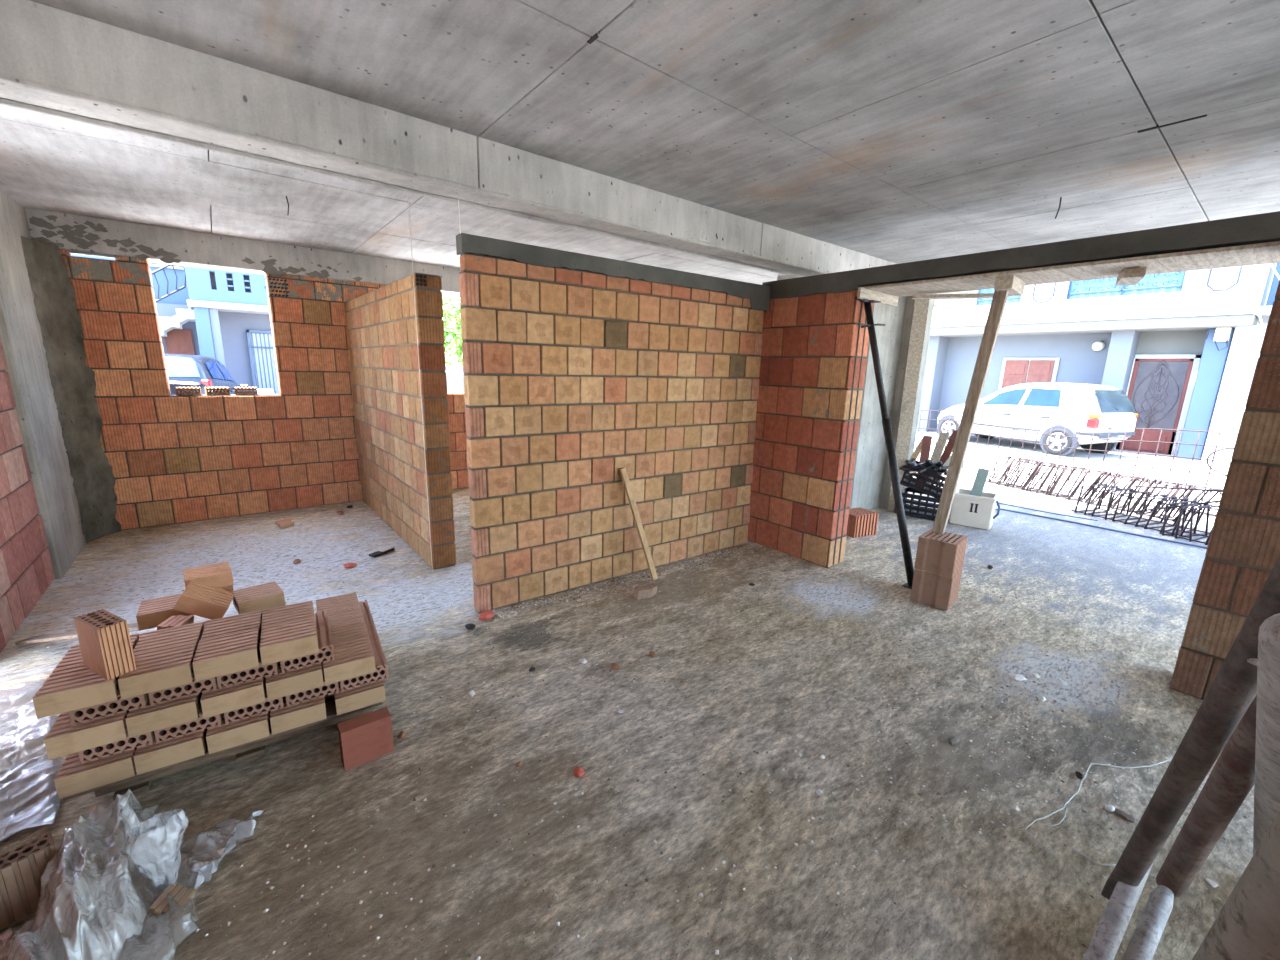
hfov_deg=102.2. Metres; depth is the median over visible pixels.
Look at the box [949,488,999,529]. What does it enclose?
storage box
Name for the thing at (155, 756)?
brick
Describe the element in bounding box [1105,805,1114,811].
chip
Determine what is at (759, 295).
beam
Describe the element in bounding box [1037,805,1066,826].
wire
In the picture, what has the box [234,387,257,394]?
brick
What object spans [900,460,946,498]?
crate
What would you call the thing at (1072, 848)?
wire
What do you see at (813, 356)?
wall
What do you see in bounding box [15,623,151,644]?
plank
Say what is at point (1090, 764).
wire
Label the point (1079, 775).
chip
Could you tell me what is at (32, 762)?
sheet
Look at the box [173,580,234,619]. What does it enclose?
brick
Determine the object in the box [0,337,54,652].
wall
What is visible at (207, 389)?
brick
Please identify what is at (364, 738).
brick
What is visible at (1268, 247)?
board
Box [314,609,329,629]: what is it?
brick
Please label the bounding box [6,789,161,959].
plastic sheet
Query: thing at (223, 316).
house
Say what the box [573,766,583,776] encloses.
chip
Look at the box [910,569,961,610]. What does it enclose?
block
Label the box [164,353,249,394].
car
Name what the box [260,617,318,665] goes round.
brick
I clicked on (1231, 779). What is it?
tube
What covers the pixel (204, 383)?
tail lamp
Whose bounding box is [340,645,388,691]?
brick
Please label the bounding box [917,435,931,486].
offcut
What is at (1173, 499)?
cage
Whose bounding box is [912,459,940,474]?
bundle
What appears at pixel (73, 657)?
brick
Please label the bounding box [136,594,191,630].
brick
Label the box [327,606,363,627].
brick
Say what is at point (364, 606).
brick
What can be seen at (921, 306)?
board
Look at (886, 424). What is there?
prop
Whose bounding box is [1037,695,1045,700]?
chip
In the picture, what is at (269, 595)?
brick
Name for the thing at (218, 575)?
brick
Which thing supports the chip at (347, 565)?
on the floor
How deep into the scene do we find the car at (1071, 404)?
10.72 m
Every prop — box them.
[854,296,913,588]
[932,275,1024,533]
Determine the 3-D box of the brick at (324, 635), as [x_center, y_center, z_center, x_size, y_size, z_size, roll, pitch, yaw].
[-1.438,0.727,2.232,0.188,0.076,0.190,-7,15,-33]
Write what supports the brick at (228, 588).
on the brick at (151, 613)
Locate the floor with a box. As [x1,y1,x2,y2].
[0,484,1254,959]
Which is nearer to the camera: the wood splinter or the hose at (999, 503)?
the wood splinter
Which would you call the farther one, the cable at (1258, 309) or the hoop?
the cable at (1258, 309)
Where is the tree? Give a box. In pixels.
[442,294,462,365]
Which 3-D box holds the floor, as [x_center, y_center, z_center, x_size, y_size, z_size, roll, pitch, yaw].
[2.654,1.170,2.783,10.300,0.013,13.500,-8,15,-38]
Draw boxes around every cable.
[1243,306,1264,408]
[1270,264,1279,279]
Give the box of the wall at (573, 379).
[459,253,763,612]
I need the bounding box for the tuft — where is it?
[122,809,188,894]
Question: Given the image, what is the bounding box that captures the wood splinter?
[1115,808,1134,822]
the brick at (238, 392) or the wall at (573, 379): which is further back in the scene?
the brick at (238, 392)
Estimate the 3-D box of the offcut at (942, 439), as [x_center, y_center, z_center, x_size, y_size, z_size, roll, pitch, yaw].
[3.574,-0.255,6.251,0.415,0.609,0.100,-9,16,-41]
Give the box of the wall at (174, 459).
[60,249,468,529]
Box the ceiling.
[0,0,1279,284]
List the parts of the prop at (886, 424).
head plate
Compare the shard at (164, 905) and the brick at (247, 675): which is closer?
the shard at (164, 905)
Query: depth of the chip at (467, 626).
3.31 m
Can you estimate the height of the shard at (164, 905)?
0.061 m
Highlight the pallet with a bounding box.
[63,694,381,800]
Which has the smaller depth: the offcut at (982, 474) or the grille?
the offcut at (982, 474)
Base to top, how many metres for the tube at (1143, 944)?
0.094 m
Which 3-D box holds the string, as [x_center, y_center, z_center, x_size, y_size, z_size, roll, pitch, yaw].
[-1.668,-0.640,3.935,0.008,2.830,0.006,-8,15,-38]
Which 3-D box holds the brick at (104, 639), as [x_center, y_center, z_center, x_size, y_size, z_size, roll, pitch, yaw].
[-1.906,0.583,1.840,0.188,0.190,0.076,7,13,25]
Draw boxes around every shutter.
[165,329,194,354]
[1001,360,1054,388]
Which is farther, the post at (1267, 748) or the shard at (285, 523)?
the shard at (285, 523)
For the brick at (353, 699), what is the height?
0.076 m
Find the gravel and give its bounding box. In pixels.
[1,505,1251,959]
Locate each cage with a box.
[986,455,1221,521]
[1071,483,1217,537]
[1159,501,1217,544]
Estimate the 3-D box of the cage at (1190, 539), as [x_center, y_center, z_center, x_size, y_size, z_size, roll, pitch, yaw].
[6.227,0.542,5.250,0.417,0.358,1.246,-5,14,-27]
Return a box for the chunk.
[633,583,657,598]
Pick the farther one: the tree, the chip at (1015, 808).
the tree
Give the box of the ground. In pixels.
[913,431,1229,528]
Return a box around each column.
[0,189,85,578]
[777,275,934,509]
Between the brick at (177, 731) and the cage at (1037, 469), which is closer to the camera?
the brick at (177, 731)
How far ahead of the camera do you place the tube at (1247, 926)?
0.54 m
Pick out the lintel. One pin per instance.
(1265, 227)
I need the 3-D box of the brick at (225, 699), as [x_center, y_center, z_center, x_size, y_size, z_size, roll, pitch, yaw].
[-1.624,0.837,2.073,0.190,0.076,0.188,-7,15,-34]
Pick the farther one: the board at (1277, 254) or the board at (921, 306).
the board at (921, 306)
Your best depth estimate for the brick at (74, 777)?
1.82 m
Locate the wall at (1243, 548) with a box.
[1170,280,1279,699]
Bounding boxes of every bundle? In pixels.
[899,458,927,470]
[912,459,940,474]
[933,461,948,472]
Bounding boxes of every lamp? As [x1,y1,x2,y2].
[201,380,211,386]
[1086,419,1098,428]
[1088,414,1101,418]
[1092,341,1104,350]
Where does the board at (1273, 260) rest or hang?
attached to the lintel
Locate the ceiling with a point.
(895, 131)
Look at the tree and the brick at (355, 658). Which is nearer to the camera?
the brick at (355, 658)
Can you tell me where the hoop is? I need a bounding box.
[1206,448,1233,475]
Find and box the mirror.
[239,384,249,387]
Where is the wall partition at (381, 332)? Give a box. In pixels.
[344,272,455,568]
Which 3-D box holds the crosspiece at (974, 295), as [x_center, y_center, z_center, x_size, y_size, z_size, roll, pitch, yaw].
[2.470,-1.442,4.052,0.594,0.025,0.090,5,13,18]
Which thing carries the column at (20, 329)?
on the floor
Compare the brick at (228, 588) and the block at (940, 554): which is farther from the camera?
the block at (940, 554)
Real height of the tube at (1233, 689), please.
1.824 m
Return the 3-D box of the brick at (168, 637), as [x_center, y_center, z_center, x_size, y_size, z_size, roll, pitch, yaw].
[-1.893,0.668,2.083,0.190,0.076,0.188,-7,15,-33]
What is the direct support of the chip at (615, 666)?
on the floor
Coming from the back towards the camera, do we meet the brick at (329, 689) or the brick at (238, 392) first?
the brick at (238, 392)
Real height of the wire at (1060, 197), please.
0.141 m
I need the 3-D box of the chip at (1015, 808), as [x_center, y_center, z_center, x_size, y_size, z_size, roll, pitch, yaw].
[1.478,1.293,2.031,0.025,0.016,0.020,6,13,19]
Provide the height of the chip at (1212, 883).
0.016 m
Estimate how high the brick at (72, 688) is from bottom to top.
0.076 m
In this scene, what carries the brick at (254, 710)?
on the brick at (223, 737)
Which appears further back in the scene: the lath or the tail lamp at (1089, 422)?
the tail lamp at (1089, 422)
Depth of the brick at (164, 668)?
1.88 m
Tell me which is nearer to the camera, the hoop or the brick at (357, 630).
the brick at (357, 630)
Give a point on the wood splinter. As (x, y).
(1121, 813)
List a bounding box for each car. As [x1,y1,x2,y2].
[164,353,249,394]
[937,382,1137,456]
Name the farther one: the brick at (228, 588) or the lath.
the lath
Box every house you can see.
[71,254,278,393]
[917,263,1276,460]
[1201,263,1279,463]
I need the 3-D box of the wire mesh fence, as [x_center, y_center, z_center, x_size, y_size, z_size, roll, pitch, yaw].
[6.568,-0.306,7.553,0.118,1.078,5.271,-5,14,-29]
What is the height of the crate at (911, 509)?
0.271 m
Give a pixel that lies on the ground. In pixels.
(965, 479)
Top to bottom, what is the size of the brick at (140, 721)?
0.076 m
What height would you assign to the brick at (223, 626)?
0.076 m
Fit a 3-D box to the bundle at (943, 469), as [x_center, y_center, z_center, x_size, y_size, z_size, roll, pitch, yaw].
[3.510,-0.155,6.072,0.222,0.148,0.300,-8,15,-38]
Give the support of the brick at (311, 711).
on the pallet
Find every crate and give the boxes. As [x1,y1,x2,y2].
[894,487,950,520]
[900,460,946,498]
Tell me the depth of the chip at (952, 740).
2.38 m
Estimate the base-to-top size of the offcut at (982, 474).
0.608 m
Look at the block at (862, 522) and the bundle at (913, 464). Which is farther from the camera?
the bundle at (913, 464)
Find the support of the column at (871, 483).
on the floor
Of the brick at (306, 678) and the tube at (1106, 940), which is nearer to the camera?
the tube at (1106, 940)
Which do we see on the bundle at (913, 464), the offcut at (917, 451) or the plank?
the offcut at (917, 451)
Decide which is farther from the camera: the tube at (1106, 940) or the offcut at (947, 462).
the offcut at (947, 462)
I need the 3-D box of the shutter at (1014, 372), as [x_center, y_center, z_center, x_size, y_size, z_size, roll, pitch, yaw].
[9.773,-2.456,13.078,0.035,1.130,1.020,-8,15,-38]
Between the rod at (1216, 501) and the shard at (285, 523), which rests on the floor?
the shard at (285, 523)
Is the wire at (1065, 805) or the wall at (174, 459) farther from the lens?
the wall at (174, 459)
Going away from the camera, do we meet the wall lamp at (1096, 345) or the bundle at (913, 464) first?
the bundle at (913, 464)
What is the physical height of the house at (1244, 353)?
6.650 m
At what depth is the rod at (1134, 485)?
6.03 m
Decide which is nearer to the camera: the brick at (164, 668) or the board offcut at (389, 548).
the brick at (164, 668)
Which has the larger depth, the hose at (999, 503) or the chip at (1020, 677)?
the hose at (999, 503)
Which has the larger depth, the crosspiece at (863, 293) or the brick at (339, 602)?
the crosspiece at (863, 293)
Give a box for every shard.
[147,884,194,923]
[157,615,193,629]
[276,519,293,528]
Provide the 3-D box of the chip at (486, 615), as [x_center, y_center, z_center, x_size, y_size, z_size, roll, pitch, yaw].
[-1.021,0.908,3.444,0.084,0.048,0.128,7,13,24]
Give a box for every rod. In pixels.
[1133,500,1219,512]
[1134,485,1222,491]
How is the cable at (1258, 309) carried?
hanging from the house at (1164, 340)
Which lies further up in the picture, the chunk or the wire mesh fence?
the wire mesh fence
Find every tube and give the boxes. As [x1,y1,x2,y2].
[1083,860,1154,959]
[1101,556,1279,899]
[1122,885,1173,959]
[1156,695,1256,897]
[1192,811,1279,959]
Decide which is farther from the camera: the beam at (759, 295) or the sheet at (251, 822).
the beam at (759, 295)
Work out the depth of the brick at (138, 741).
1.87 m
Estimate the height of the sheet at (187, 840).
0.050 m
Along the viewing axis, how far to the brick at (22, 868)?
1.54 m
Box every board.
[860,241,1279,291]
[882,252,1279,293]
[888,299,929,511]
[890,258,1279,296]
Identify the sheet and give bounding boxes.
[0,679,64,840]
[0,919,34,959]
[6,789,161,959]
[122,832,206,957]
[186,810,260,895]
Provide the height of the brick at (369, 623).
0.076 m
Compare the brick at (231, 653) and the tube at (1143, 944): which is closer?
the tube at (1143, 944)
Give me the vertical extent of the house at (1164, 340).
6.550 m
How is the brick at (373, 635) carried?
on the brick
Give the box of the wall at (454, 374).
[445,366,463,392]
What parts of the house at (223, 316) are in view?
pane, stair railing, gate panel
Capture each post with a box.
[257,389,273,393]
[1253,613,1279,854]
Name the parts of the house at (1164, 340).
balcony railing, backing panel, raised panel, raised panel, shutter frame, raised panel, raised panel, octagon moulding, cornice, balcony railing, backing panel, door, door frame, door glass, octagon moulding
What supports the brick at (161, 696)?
on the brick at (140, 721)
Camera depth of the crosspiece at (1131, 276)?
3.00 m
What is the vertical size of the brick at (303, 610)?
0.076 m
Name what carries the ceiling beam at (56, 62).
attached to the ceiling
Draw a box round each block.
[846,507,878,537]
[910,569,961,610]
[914,529,967,577]
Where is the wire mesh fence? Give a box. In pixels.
[916,410,1237,516]
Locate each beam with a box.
[0,0,978,310]
[25,208,460,294]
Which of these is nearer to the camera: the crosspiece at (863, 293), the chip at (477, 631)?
the chip at (477, 631)
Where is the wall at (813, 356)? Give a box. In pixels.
[747,286,872,567]
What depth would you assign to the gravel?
2.54 m
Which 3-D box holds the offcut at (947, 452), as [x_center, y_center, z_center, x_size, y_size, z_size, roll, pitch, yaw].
[3.670,-0.274,6.207,0.399,0.629,0.090,-6,14,-32]
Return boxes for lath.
[619,468,657,580]
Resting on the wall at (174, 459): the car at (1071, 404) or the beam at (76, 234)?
the beam at (76, 234)
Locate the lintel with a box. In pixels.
[762,211,1279,298]
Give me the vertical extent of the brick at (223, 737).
0.076 m
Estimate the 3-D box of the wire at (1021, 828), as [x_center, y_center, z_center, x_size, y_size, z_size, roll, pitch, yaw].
[1.456,1.322,1.885,0.015,0.006,0.122,-3,13,-20]
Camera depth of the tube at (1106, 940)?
1.50 m
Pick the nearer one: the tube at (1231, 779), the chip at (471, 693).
the tube at (1231, 779)
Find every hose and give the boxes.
[995,508,1206,548]
[999,503,1097,520]
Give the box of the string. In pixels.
[408,197,432,570]
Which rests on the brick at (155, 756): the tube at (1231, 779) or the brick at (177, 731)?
the brick at (177, 731)
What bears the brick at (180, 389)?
on the wall at (174, 459)
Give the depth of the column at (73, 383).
4.54 m
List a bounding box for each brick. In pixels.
[0,831,55,930]
[32,664,119,718]
[44,710,128,759]
[54,633,139,669]
[54,747,136,798]
[68,693,148,725]
[73,609,135,679]
[78,731,154,763]
[118,641,197,698]
[125,692,201,737]
[133,622,203,653]
[133,728,207,774]
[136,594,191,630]
[148,675,217,705]
[154,707,222,743]
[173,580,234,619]
[175,387,200,395]
[183,561,233,587]
[192,629,259,680]
[200,676,265,717]
[201,610,261,639]
[205,387,229,394]
[206,710,269,753]
[217,653,277,688]
[220,585,233,599]
[224,689,283,724]
[231,581,284,613]
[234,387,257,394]
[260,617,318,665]
[261,601,314,627]
[266,662,323,700]
[270,696,326,734]
[280,626,334,672]
[286,662,338,706]
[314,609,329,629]
[316,592,359,611]
[323,637,375,684]
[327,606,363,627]
[331,621,368,644]
[334,680,385,714]
[337,707,393,770]
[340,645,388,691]
[359,600,370,615]
[363,614,375,630]
[367,628,380,647]
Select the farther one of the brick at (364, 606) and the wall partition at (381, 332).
the wall partition at (381, 332)
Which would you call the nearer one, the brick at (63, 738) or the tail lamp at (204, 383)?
the brick at (63, 738)
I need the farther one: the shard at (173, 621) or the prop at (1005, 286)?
the prop at (1005, 286)
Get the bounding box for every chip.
[343,563,356,567]
[397,730,405,738]
[465,624,475,628]
[468,690,474,696]
[473,627,482,635]
[479,610,493,619]
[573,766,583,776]
[611,662,618,669]
[947,736,958,744]
[1009,674,1026,680]
[1012,806,1019,811]
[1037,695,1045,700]
[1056,678,1067,685]
[1075,771,1083,778]
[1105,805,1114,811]
[1206,878,1217,886]
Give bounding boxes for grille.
[1134,360,1178,427]
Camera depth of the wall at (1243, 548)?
2.59 m
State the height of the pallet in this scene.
0.169 m
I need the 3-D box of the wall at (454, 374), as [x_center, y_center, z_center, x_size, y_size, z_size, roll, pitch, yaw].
[-3.588,-1.626,11.267,1.800,1.670,0.200,-8,15,-38]
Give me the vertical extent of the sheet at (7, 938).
0.058 m
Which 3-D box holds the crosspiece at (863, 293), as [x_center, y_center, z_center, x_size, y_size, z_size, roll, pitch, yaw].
[1.906,-1.457,4.122,0.630,0.078,0.022,-9,16,-39]
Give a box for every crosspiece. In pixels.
[857,288,897,305]
[912,293,993,298]
[1115,267,1146,285]
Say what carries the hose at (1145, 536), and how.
on the floor
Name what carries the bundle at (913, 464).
in the crate at (935, 491)
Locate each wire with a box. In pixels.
[1021,828,1055,857]
[1024,758,1171,829]
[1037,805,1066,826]
[1055,197,1061,218]
[1072,848,1115,865]
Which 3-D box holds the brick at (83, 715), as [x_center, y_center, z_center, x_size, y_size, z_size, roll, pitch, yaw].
[-1.937,0.786,1.904,0.188,0.076,0.190,-7,15,-33]
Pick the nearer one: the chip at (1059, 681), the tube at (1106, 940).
the tube at (1106, 940)
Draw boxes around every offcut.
[369,545,394,556]
[909,438,922,461]
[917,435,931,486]
[926,432,948,484]
[931,430,957,483]
[939,456,950,475]
[970,468,989,495]
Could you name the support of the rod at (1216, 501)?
on the cage at (1190, 539)

